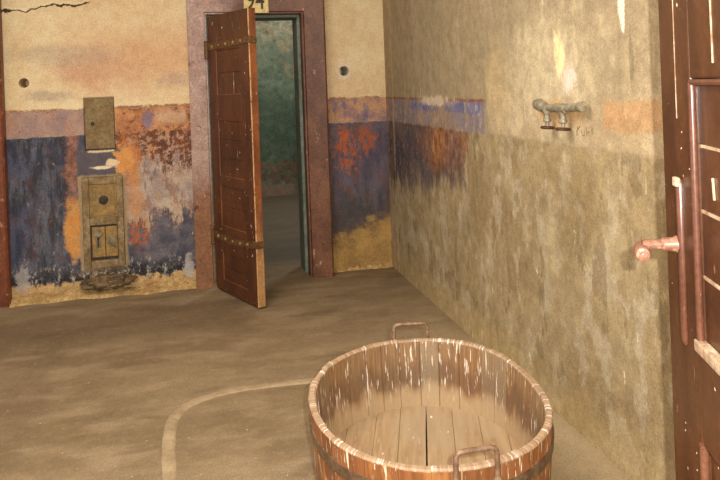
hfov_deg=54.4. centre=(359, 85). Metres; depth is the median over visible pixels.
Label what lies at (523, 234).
wall
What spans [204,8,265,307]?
door
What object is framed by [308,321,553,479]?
wooden tub
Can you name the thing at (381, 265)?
baseboard
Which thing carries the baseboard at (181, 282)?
attached to the wall at (58, 54)
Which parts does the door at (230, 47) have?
panel moulding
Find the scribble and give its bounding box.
[576,126,589,136]
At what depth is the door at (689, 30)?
1.52 m
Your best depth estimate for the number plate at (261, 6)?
5.42 m
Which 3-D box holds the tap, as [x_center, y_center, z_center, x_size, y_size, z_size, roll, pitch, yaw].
[0.848,0.118,2.984,0.085,0.143,0.433,-2,0,-13]
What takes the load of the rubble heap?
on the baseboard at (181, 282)
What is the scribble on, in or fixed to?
attached to the wall at (523, 234)
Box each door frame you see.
[0,0,11,307]
[186,0,333,289]
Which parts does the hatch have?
door, plate, plate, door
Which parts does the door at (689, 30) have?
lever handle, handle plate, panel moulding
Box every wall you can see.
[1,0,391,297]
[255,20,297,196]
[382,0,675,479]
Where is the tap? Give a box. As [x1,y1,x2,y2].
[533,98,587,130]
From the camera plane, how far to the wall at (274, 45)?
9.84 m
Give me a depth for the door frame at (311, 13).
5.53 m
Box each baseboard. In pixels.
[9,274,196,307]
[334,263,392,272]
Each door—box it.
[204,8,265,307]
[633,0,719,479]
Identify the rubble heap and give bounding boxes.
[80,273,137,291]
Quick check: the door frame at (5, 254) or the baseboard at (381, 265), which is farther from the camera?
the baseboard at (381, 265)
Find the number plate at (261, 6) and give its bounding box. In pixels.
[243,0,268,12]
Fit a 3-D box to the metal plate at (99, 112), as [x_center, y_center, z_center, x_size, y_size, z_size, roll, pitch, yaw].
[-1.971,0.282,5.300,0.210,0.384,0.037,-2,0,-13]
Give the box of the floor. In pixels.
[0,194,630,479]
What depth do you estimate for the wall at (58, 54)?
5.34 m
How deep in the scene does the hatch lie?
5.25 m
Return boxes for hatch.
[81,175,125,268]
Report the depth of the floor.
3.77 m
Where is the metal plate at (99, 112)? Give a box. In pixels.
[84,97,114,148]
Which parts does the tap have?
valve stem, valve stem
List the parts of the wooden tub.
handle, handle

